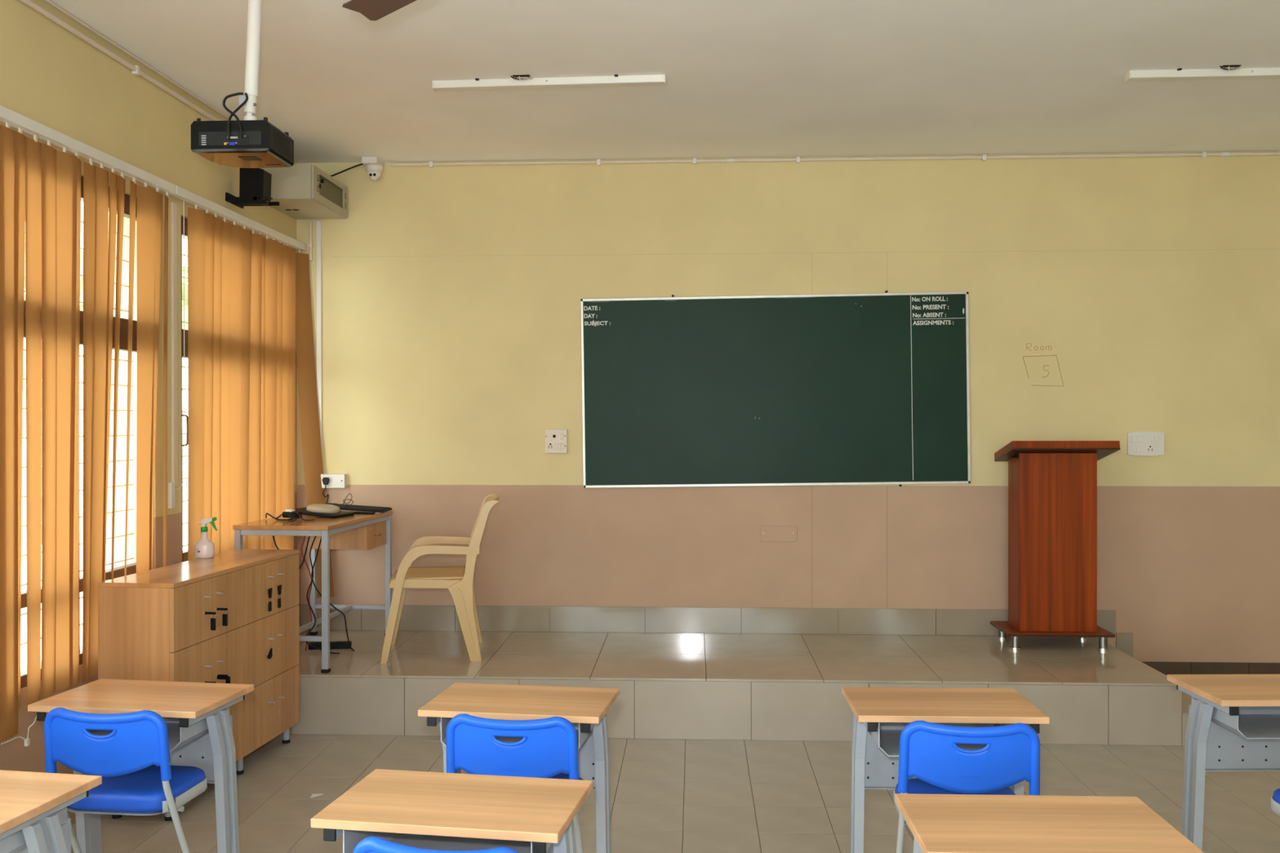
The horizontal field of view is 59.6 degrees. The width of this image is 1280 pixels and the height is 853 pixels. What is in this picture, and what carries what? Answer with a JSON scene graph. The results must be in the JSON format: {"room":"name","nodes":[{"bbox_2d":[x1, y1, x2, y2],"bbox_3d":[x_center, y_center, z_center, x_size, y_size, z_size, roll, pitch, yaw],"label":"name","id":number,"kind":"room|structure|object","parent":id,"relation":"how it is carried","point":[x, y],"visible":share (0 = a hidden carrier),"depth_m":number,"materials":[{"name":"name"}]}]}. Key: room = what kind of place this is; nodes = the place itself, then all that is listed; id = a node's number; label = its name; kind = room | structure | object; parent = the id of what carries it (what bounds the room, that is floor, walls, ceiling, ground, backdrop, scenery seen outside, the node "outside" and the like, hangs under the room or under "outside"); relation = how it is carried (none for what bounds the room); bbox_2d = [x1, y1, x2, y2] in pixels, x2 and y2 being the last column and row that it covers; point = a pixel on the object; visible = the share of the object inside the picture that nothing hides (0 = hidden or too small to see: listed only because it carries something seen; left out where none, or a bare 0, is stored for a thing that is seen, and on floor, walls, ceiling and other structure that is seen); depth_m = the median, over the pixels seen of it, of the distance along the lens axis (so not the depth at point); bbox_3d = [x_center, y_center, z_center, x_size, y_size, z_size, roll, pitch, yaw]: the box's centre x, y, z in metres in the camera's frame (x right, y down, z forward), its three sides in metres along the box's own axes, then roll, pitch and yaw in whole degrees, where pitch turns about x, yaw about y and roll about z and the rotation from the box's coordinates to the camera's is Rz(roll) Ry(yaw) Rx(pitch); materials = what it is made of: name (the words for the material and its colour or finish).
{"room":"classroom","nodes":[
{"label":"classroom","id":0,"kind":"room"},
{"bbox_2d":[0,0,297,824],"bbox_3d":[-2.573,-0.008,1.523,0.230,3.281,11.190,0,0,3],"label":"wall","id":1,"kind":"structure","parent":0,"point":[50,76],"depth_m":5.11,"materials":[{"name":"yellow paint"}]},
{"bbox_2d":[20,176,137,688],"bbox_3d":[-2.379,-0.025,4.282,0.084,2.030,1.920,0,0,3],"label":"window","id":2,"kind":"structure","parent":1,"relation":"in","point":[118,571],"depth_m":4.96,"materials":[{"name":"brown paint"}]},
{"bbox_2d":[0,105,176,746],"bbox_3d":[-2.279,0.013,4.279,0.087,2.317,2.083,0,0,3],"label":"vertical blind","id":3,"kind":"object","parent":2,"relation":"attached to","point":[40,184],"visible":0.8,"depth_m":4.39,"materials":[{"name":"orange fabric"}]},
{"bbox_2d":[80,201,187,266],"bbox_3d":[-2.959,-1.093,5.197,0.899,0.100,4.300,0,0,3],"label":"window","id":4,"kind":"structure","parent":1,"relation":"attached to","point":[82,202],"depth_m":6.41,"materials":[{"name":"paint"}]},
{"bbox_2d":[19,0,296,162],"bbox_3d":[-2.439,-1.608,1.615,0.030,0.075,10.800,0,0,3],"label":"conduit pipe","id":5,"kind":"object","parent":1,"relation":"attached to","point":[135,70],"visible":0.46,"depth_m":4.88,"materials":[{"name":"beige plastic"}]},
{"bbox_2d":[168,201,182,508],"bbox_3d":[-2.255,-0.345,5.429,0.023,1.480,0.136,0,0,3],"label":"conduit pipe","id":6,"kind":"object","parent":1,"relation":"attached to","point":[171,491],"visible":1,"depth_m":5.40,"materials":[{"name":"beige plastic"}]},
{"bbox_2d":[181,216,188,562],"bbox_3d":[-2.275,-0.034,6.204,0.104,2.030,1.390,0,0,3],"label":"window","id":7,"kind":"structure","parent":1,"relation":"in","point":[184,553],"depth_m":5.56,"materials":[{"name":"brown paint"}]},
{"bbox_2d":[168,185,334,597],"bbox_3d":[-2.102,-0.036,6.201,0.250,2.235,1.770,0,0,3],"label":"vertical blind","id":8,"kind":"object","parent":1,"relation":"attached to","point":[249,298],"visible":0.8,"depth_m":6.15,"materials":[{"name":"orange fabric"}]},
{"bbox_2d":[225,168,279,208],"bbox_3d":[-2.112,-1.300,6.115,0.239,0.208,0.240,0,0,3],"label":"wall bracket","id":9,"kind":"object","parent":1,"relation":"attached to","point":[255,184],"visible":0.97,"depth_m":6.04,"materials":[{"name":"black plastic"}]},
{"bbox_2d":[49,0,1279,163],"bbox_3d":[1.380,-1.727,1.421,8.180,0.150,11.390,0,0,3],"label":"ceiling","id":10,"kind":"structure","parent":0,"point":[745,78],"depth_m":5.25,"materials":[{"name":"paint"}]},
{"bbox_2d":[191,116,293,168],"bbox_3d":[-1.490,-1.066,4.202,0.293,0.130,0.270,0,0,3],"label":"projector","id":11,"kind":"object","parent":10,"relation":"hanging from","point":[262,144],"visible":1,"depth_m":4.08,"materials":[{"name":"black plastic"}]},
{"bbox_2d":[222,92,248,139],"bbox_3d":[-1.499,-1.147,4.111,0.088,0.205,0.134,0,0,-9],"label":"cable","id":12,"kind":"object","parent":11,"relation":"attached to","point":[233,113],"visible":1,"depth_m":4.10,"materials":[{"name":"black plastic"}]},
{"bbox_2d":[239,0,262,119],"bbox_3d":[-1.490,-1.393,4.212,0.234,0.536,0.150,0,0,3],"label":"pole","id":13,"kind":"object","parent":10,"relation":"attached to","point":[253,30],"depth_m":4.19,"materials":[{"name":"white metal"}]},
{"bbox_2d":[361,156,383,180],"bbox_3d":[-1.663,-1.606,6.990,0.117,0.134,0.155,0,0,3],"label":"dome camera","id":14,"kind":"object","parent":10,"relation":"attached to","point":[374,165],"visible":1,"depth_m":6.94,"materials":[{"name":"white plastic"}]},
{"bbox_2d":[342,0,416,20],"bbox_3d":[-0.365,-1.421,2.808,1.066,0.470,1.033,0,0,3],"label":"ceiling fan","id":15,"kind":"object","parent":10,"relation":"hanging from","point":[373,10],"visible":1,"depth_m":3.26,"materials":[{"name":"brown metal"}]},
{"bbox_2d":[431,74,666,92],"bbox_3d":[-0.440,-1.649,5.341,1.128,0.039,0.120,0,0,5],"label":"batten","id":16,"kind":"object","parent":10,"relation":"attached to","point":[651,79],"visible":1,"depth_m":5.34,"materials":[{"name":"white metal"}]},
{"bbox_2d":[1124,64,1279,82],"bbox_3d":[2.858,-1.652,5.208,1.128,0.039,0.120,0,0,3],"label":"batten","id":17,"kind":"object","parent":10,"relation":"attached to","point":[1179,73],"visible":1,"depth_m":5.22,"materials":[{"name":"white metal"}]},
{"bbox_2d":[71,733,1279,852],"bbox_3d":[1.384,1.689,1.436,8.180,0.120,11.390,0,0,3],"label":"floor","id":18,"kind":"structure","parent":0,"point":[667,795],"depth_m":4.88,"materials":[{"name":"tile"}]},
{"bbox_2d":[0,769,102,852],"bbox_3d":[-1.750,1.276,2.831,0.600,0.700,0.415,0,0,10],"label":"school desk","id":19,"kind":"object","parent":18,"relation":"on","point":[33,806],"visible":1,"depth_m":2.81,"materials":[{"name":"brown wood"}]},
{"bbox_2d":[0,807,66,852],"bbox_3d":[-1.755,1.008,2.808,0.464,0.115,0.302,0,0,10],"label":"tray","id":20,"kind":"object","parent":19,"relation":"on","point":[15,842],"depth_m":2.75,"materials":[{"name":"grey metal"}]},
{"bbox_2d":[44,707,207,852],"bbox_3d":[-1.663,1.252,3.658,0.418,0.739,0.386,0,0,7],"label":"chair","id":21,"kind":"object","parent":18,"relation":"on","point":[132,761],"visible":0.91,"depth_m":3.51,"materials":[{"name":"blue plastic"}]},
{"bbox_2d":[27,679,253,852],"bbox_3d":[-1.700,1.271,3.853,0.600,0.700,0.415,0,0,9],"label":"school desk","id":22,"kind":"object","parent":18,"relation":"on","point":[197,717],"visible":0.7,"depth_m":3.84,"materials":[{"name":"brown wood"}]},
{"bbox_2d":[87,706,229,751],"bbox_3d":[-1.704,1.003,3.830,0.464,0.115,0.302,0,0,9],"label":"tray","id":23,"kind":"object","parent":22,"relation":"on","point":[178,736],"depth_m":3.77,"materials":[{"name":"grey metal"}]},
{"bbox_2d":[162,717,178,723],"bbox_3d":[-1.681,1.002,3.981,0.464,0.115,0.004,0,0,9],"label":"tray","id":24,"kind":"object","parent":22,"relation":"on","point":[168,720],"depth_m":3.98,"materials":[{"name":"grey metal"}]},
{"bbox_2d":[97,564,244,821],"bbox_3d":[-1.993,1.127,4.851,0.388,0.980,0.601,0,0,7],"label":"base cabinet","id":25,"kind":"object","parent":18,"relation":"on","point":[175,622],"visible":0.6,"depth_m":4.61,"materials":[{"name":"laminate"}]},
{"bbox_2d":[176,549,299,774],"bbox_3d":[-1.935,1.124,5.455,0.358,0.980,0.601,0,0,7],"label":"base cabinet","id":26,"kind":"object","parent":18,"relation":"on","point":[271,597],"visible":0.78,"depth_m":5.42,"materials":[{"name":"laminate"}]},
{"bbox_2d":[194,516,217,558],"bbox_3d":[-2.100,0.536,5.402,0.111,0.197,0.080,0,0,3],"label":"spray bottle","id":27,"kind":"object","parent":26,"relation":"on","point":[204,548],"visible":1,"depth_m":5.38,"materials":[{"name":"white"}]},
{"bbox_2d":[310,793,322,798],"bbox_3d":[-1.415,1.613,4.879,0.050,0.006,0.048,0,0,3],"label":"paper scrap","id":28,"kind":"object","parent":18,"relation":"on","point":[313,794],"visible":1,"depth_m":4.88,"materials":[{"name":"white paper"}]},
{"bbox_2d":[352,836,518,852],"bbox_3d":[-0.399,1.256,2.545,0.418,0.739,0.386,0,0,12],"label":"chair","id":29,"kind":"object","parent":18,"relation":"on","point":[371,844],"visible":1,"depth_m":2.38,"materials":[{"name":"blue plastic"}]},
{"bbox_2d":[311,768,592,852],"bbox_3d":[-0.448,1.275,2.787,0.600,0.700,0.415,0,0,10],"label":"school desk","id":30,"kind":"object","parent":18,"relation":"on","point":[424,810],"visible":0.98,"depth_m":2.74,"materials":[{"name":"brown wood"}]},
{"bbox_2d":[342,830,552,852],"bbox_3d":[-0.452,1.006,2.764,0.464,0.115,0.302,0,0,10],"label":"tray","id":31,"kind":"object","parent":30,"relation":"on","point":[351,838],"depth_m":2.83,"materials":[{"name":"grey metal"}]},
{"bbox_2d":[446,713,586,852],"bbox_3d":[-0.378,1.251,3.578,0.418,0.739,0.386,0,0,7],"label":"chair","id":32,"kind":"object","parent":18,"relation":"on","point":[548,748],"visible":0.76,"depth_m":3.41,"materials":[{"name":"blue plastic"}]},
{"bbox_2d":[417,682,619,852],"bbox_3d":[-0.395,1.270,3.786,0.600,0.700,0.415,0,0,9],"label":"school desk","id":33,"kind":"object","parent":18,"relation":"on","point":[586,708],"visible":0.63,"depth_m":3.75,"materials":[{"name":"brown wood"}]},
{"bbox_2d":[440,717,592,749],"bbox_3d":[-0.399,1.002,3.763,0.464,0.115,0.302,0,0,9],"label":"tray","id":34,"kind":"object","parent":33,"relation":"on","point":[581,737],"depth_m":3.69,"materials":[{"name":"grey metal"}]},
{"bbox_2d":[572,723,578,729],"bbox_3d":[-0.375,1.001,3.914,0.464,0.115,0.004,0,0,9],"label":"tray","id":35,"kind":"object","parent":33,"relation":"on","point":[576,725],"depth_m":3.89,"materials":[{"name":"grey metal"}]},
{"bbox_2d":[281,630,1191,746],"bbox_3d":[0.425,1.452,6.361,5.282,0.313,1.245,0,0,3],"label":"podium","id":36,"kind":"object","parent":18,"relation":"on","point":[672,686],"visible":0.81,"depth_m":5.83,"materials":[{"name":"tile"}]},
{"bbox_2d":[232,510,392,673],"bbox_3d":[-1.844,0.909,6.415,0.525,0.774,1.040,0,0,6],"label":"table","id":37,"kind":"object","parent":36,"relation":"on","point":[357,531],"visible":0.75,"depth_m":6.32,"materials":[{"name":"laminate"}]},
{"bbox_2d":[265,509,315,521],"bbox_3d":[-1.957,0.494,6.215,0.345,0.058,0.138,0,0,23],"label":"power adapter","id":38,"kind":"object","parent":37,"relation":"on","point":[292,514],"visible":1,"depth_m":6.22,"materials":[{"name":"black plastic"}]},
{"bbox_2d":[272,535,310,569],"bbox_3d":[-1.924,0.687,6.141,0.204,0.216,0.088,0,0,-12],"label":"hanging cable","id":39,"kind":"object","parent":37,"relation":"hanging from","point":[273,535],"visible":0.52,"depth_m":6.16,"materials":[{"name":"black plastic"}]},
{"bbox_2d":[300,536,312,651],"bbox_3d":[-1.911,0.935,6.405,0.077,0.715,0.050,0,0,3],"label":"cable","id":40,"kind":"object","parent":37,"relation":"hanging from","point":[304,536],"visible":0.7,"depth_m":6.38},
{"bbox_2d":[306,536,339,654],"bbox_3d":[-1.784,0.953,6.277,0.204,0.686,0.028,0,0,-38],"label":"cable","id":41,"kind":"object","parent":37,"relation":"hanging from","point":[310,630],"visible":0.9,"depth_m":6.23,"materials":[{"name":"plastic"}]},
{"bbox_2d":[293,503,354,518],"bbox_3d":[-1.854,0.485,6.471,0.320,0.071,0.220,0,0,17],"label":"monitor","id":42,"kind":"object","parent":37,"relation":"on","point":[330,511],"visible":0.96,"depth_m":6.40,"materials":[{"name":"black plastic"}]},
{"bbox_2d":[311,536,355,651],"bbox_3d":[-1.734,0.952,6.337,0.246,0.686,0.067,0,0,-30],"label":"cable","id":43,"kind":"object","parent":37,"relation":"hanging from","point":[318,592],"visible":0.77,"depth_m":6.31,"materials":[{"name":"black rubber"}]},
{"bbox_2d":[324,493,353,510],"bbox_3d":[-1.829,0.459,6.704,0.209,0.110,0.089,0,0,3],"label":"wire","id":44,"kind":"object","parent":37,"relation":"on","point":[349,493],"visible":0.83,"depth_m":6.72,"materials":[{"name":"black rubber"}]},
{"bbox_2d":[325,502,391,512],"bbox_3d":[-1.741,0.495,6.796,0.430,0.044,0.140,0,0,9],"label":"keyboard","id":45,"kind":"object","parent":37,"relation":"on","point":[353,508],"visible":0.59,"depth_m":6.76,"materials":[{"name":"black plastic"}]},
{"bbox_2d":[351,511,375,514],"bbox_3d":[-1.665,0.514,6.652,0.170,0.013,0.040,0,0,11],"label":"remote","id":46,"kind":"object","parent":37,"relation":"on","point":[355,513],"visible":0.73,"depth_m":6.63,"materials":[{"name":"black plastic"}]},
{"bbox_2d":[308,640,351,649],"bbox_3d":[-1.810,1.278,6.523,0.240,0.036,0.060,0,0,-7],"label":"power strip","id":47,"kind":"object","parent":36,"relation":"on","point":[333,645],"visible":0.72,"depth_m":6.50,"materials":[{"name":"black plastic"}]},
{"bbox_2d":[380,493,499,663],"bbox_3d":[-1.136,0.849,6.422,0.648,0.894,0.570,0,0,-8],"label":"armchair","id":48,"kind":"object","parent":36,"relation":"on","point":[460,580],"visible":1,"depth_m":6.17,"materials":[{"name":"beige plastic"}]},
{"bbox_2d":[990,440,1119,651],"bbox_3d":[2.445,0.686,6.609,0.623,1.210,0.425,0,0,3],"label":"lectern","id":49,"kind":"object","parent":36,"relation":"on","point":[1052,485],"visible":1,"depth_m":6.49,"materials":[{"name":"brown wood"}]},
{"bbox_2d":[841,687,1049,852],"bbox_3d":[1.004,1.269,3.747,0.600,0.700,0.415,0,0,2],"label":"school desk","id":50,"kind":"object","parent":18,"relation":"on","point":[880,714],"visible":0.71,"depth_m":3.75,"materials":[{"name":"brown wood"}]},
{"bbox_2d":[880,722,995,729],"bbox_3d":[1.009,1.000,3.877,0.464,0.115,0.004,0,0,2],"label":"tray","id":51,"kind":"object","parent":50,"relation":"on","point":[883,726],"depth_m":3.88,"materials":[{"name":"grey metal"}]},
{"bbox_2d":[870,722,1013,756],"bbox_3d":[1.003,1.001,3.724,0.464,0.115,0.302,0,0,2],"label":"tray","id":52,"kind":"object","parent":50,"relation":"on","point":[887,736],"depth_m":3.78,"materials":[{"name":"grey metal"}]},
{"bbox_2d":[893,720,1039,852],"bbox_3d":[1.003,1.250,3.497,0.418,0.739,0.386,0,0,6],"label":"chair","id":53,"kind":"object","parent":18,"relation":"on","point":[929,752],"visible":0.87,"depth_m":3.33,"materials":[{"name":"blue plastic"}]},
{"bbox_2d":[894,793,1204,852],"bbox_3d":[0.934,1.274,2.619,0.600,0.700,0.415,0,0,2],"label":"school desk","id":54,"kind":"object","parent":18,"relation":"on","point":[938,823],"visible":1,"depth_m":2.59,"materials":[{"name":"brown wood"}]},
{"bbox_2d":[1166,674,1279,850],"bbox_3d":[2.249,1.267,3.951,0.600,0.700,0.415,0,0,-1],"label":"school desk","id":55,"kind":"object","parent":18,"relation":"on","point":[1233,723],"visible":0.94,"depth_m":3.99,"materials":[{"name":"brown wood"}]},
{"bbox_2d":[1191,696,1279,739],"bbox_3d":[2.249,0.999,3.928,0.464,0.115,0.302,0,0,-1],"label":"tray","id":56,"kind":"object","parent":55,"relation":"on","point":[1252,722],"depth_m":3.92,"materials":[{"name":"grey metal"}]},
{"bbox_2d":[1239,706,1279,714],"bbox_3d":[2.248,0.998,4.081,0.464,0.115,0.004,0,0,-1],"label":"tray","id":57,"kind":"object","parent":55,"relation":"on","point":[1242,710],"depth_m":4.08,"materials":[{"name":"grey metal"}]},
{"bbox_2d":[1271,788,1279,816],"bbox_3d":[2.193,1.250,3.418,0.418,0.739,0.386,0,0,1],"label":"chair","id":58,"kind":"object","parent":18,"relation":"on","point":[1275,798],"visible":1,"depth_m":3.53,"materials":[{"name":"blue plastic"}]},
{"bbox_2d":[296,151,1279,662],"bbox_3d":[1.657,-0.037,7.017,8.180,3.281,0.200,0,0,3],"label":"wall","id":59,"kind":"structure","parent":0,"point":[444,379],"depth_m":6.94,"materials":[{"name":"yellow paint"}]},
{"bbox_2d":[307,221,313,261],"bbox_3d":[-2.090,-1.178,7.086,0.032,0.250,0.020,0,0,3],"label":"conduit pipe","id":60,"kind":"object","parent":59,"relation":"attached to","point":[310,245],"visible":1,"depth_m":7.08,"materials":[{"name":"beige plastic"}]},
{"bbox_2d":[261,163,363,218],"bbox_3d":[-1.966,-1.481,6.738,0.471,0.340,0.640,0,0,3],"label":"upper cabinet","id":61,"kind":"object","parent":59,"relation":"attached to","point":[302,191],"visible":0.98,"depth_m":6.50,"materials":[{"name":"metal"}]},
{"bbox_2d":[315,221,322,457],"bbox_3d":[-2.037,-0.498,7.090,0.032,1.610,0.014,0,0,3],"label":"conduit pipe","id":62,"kind":"object","parent":59,"relation":"attached to","point":[318,224],"visible":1,"depth_m":7.08,"materials":[{"name":"white plastic"}]},
{"bbox_2d":[320,474,346,488],"bbox_3d":[-1.944,0.345,7.074,0.160,0.088,0.044,0,0,3],"label":"wall socket","id":63,"kind":"object","parent":59,"relation":"attached to","point":[336,481],"visible":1,"depth_m":7.05,"materials":[{"name":"white plastic"}]},
{"bbox_2d":[322,477,329,503],"bbox_3d":[-1.986,0.430,7.015,0.056,0.217,0.082,0,0,3],"label":"plug","id":64,"kind":"object","parent":63,"relation":"attached to","point":[325,480],"visible":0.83,"depth_m":7.03,"materials":[{"name":"black plastic"}]},
{"bbox_2d":[544,429,567,453],"bbox_3d":[-0.526,0.093,7.005,0.140,0.150,0.040,0,0,3],"label":"switchboard","id":65,"kind":"object","parent":59,"relation":"attached to","point":[555,440],"visible":1,"depth_m":6.99,"materials":[{"name":"beige plastic"}]},
{"bbox_2d":[554,443,557,449],"bbox_3d":[-0.525,0.125,6.988,0.018,0.040,0.006,0,0,3],"label":"switch","id":66,"kind":"object","parent":65,"relation":"attached to","point":[555,444],"depth_m":6.99,"materials":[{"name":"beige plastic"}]},
{"bbox_2d":[557,443,560,449],"bbox_3d":[-0.505,0.125,6.987,0.018,0.040,0.006,0,0,3],"label":"switch","id":67,"kind":"object","parent":65,"relation":"attached to","point":[558,444],"depth_m":6.98,"materials":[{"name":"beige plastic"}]},
{"bbox_2d":[560,443,564,449],"bbox_3d":[-0.485,0.125,6.986,0.018,0.040,0.006,0,0,3],"label":"switch","id":68,"kind":"object","parent":65,"relation":"attached to","point":[562,444],"depth_m":6.98,"materials":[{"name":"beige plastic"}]},
{"bbox_2d":[580,290,970,488],"bbox_3d":[0.834,-0.225,6.943,2.399,1.214,0.026,-1,0,3],"label":"chalkboard","id":69,"kind":"object","parent":59,"relation":"attached to","point":[856,388],"visible":1,"depth_m":6.94,"materials":[{"name":"metal"}]},
{"bbox_2d":[760,525,797,542],"bbox_3d":[0.864,0.669,6.954,0.230,0.100,0.012,0,0,3],"label":"cover plate","id":70,"kind":"object","parent":59,"relation":"attached to","point":[767,533],"visible":1,"depth_m":6.95,"materials":[{"name":"brown paint"}]},
{"bbox_2d":[298,604,1279,675],"bbox_3d":[1.678,1.367,6.916,7.727,0.474,0.012,0,0,3],"label":"baseboard","id":71,"kind":"structure","parent":59,"relation":"attached to","point":[973,622],"depth_m":6.96,"materials":[{"name":"tile"}]},
{"bbox_2d":[332,248,1262,608],"bbox_3d":[1.443,0.024,6.933,6.800,2.210,0.010,0,0,3],"label":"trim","id":72,"kind":"structure","parent":59,"relation":"attached to","point":[1203,249],"depth_m":6.94,"materials":[{"name":"yellow paint"}]},
{"bbox_2d":[390,151,1279,167],"bbox_3d":[1.970,-1.656,6.881,7.100,0.036,0.027,0,0,3],"label":"conduit pipe","id":73,"kind":"object","parent":59,"relation":"attached to","point":[1203,154],"visible":1,"depth_m":6.91,"materials":[{"name":"beige plastic"}]},
{"bbox_2d":[1022,342,1063,386],"bbox_3d":[2.482,-0.380,6.874,0.252,0.267,0.006,0,0,3],"label":"drawing","id":74,"kind":"object","parent":59,"relation":"attached to","point":[1026,343],"visible":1,"depth_m":6.87,"materials":[{"name":"beige paint"}]},
{"bbox_2d":[1126,431,1164,455],"bbox_3d":[3.094,0.105,6.834,0.216,0.147,0.026,0,0,3],"label":"switchboard","id":75,"kind":"object","parent":59,"relation":"attached to","point":[1138,443],"visible":1,"depth_m":6.82,"materials":[{"name":"white plastic"}]},
{"bbox_2d":[1131,435,1136,442],"bbox_3d":[3.019,0.075,6.827,0.030,0.040,0.005,0,0,3],"label":"switch","id":76,"kind":"object","parent":75,"relation":"attached to","point":[1133,437],"depth_m":6.83,"materials":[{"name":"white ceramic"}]},
{"bbox_2d":[1137,435,1142,442],"bbox_3d":[3.056,0.075,6.825,0.030,0.040,0.005,0,0,3],"label":"switch","id":77,"kind":"object","parent":75,"relation":"attached to","point":[1140,438],"depth_m":6.82,"materials":[{"name":"white plastic"}]},
{"bbox_2d":[1150,435,1154,441],"bbox_3d":[3.129,0.073,6.821,0.022,0.034,0.005,0,0,3],"label":"switch","id":78,"kind":"object","parent":75,"relation":"attached to","point":[1152,437],"depth_m":6.82,"materials":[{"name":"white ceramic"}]},
{"label":"outside","id":79,"kind":"structure","parent":0,"visible":0},
{"bbox_2d":[20,480,187,667],"bbox_3d":[-21.362,2.204,1.062,37.220,0.100,80.000,0,0,3],"label":"ground","id":80,"kind":"structure","parent":79,"point":[24,532],"depth_m":18.92,"materials":[{"name":"white"}]},
{"bbox_2d":[24,250,83,544],"bbox_3d":[-10.592,-1.978,19.531,4.461,8.082,4.467,0,0,3],"label":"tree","id":81,"kind":"object","parent":80,"relation":"on","point":[81,251],"visible":0.02,"depth_m":19.18,"materials":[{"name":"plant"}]},
{"bbox_2d":[182,266,187,329],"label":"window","id":82,"kind":"structure","parent":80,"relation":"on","point":[185,271],"depth_m":24.85,"materials":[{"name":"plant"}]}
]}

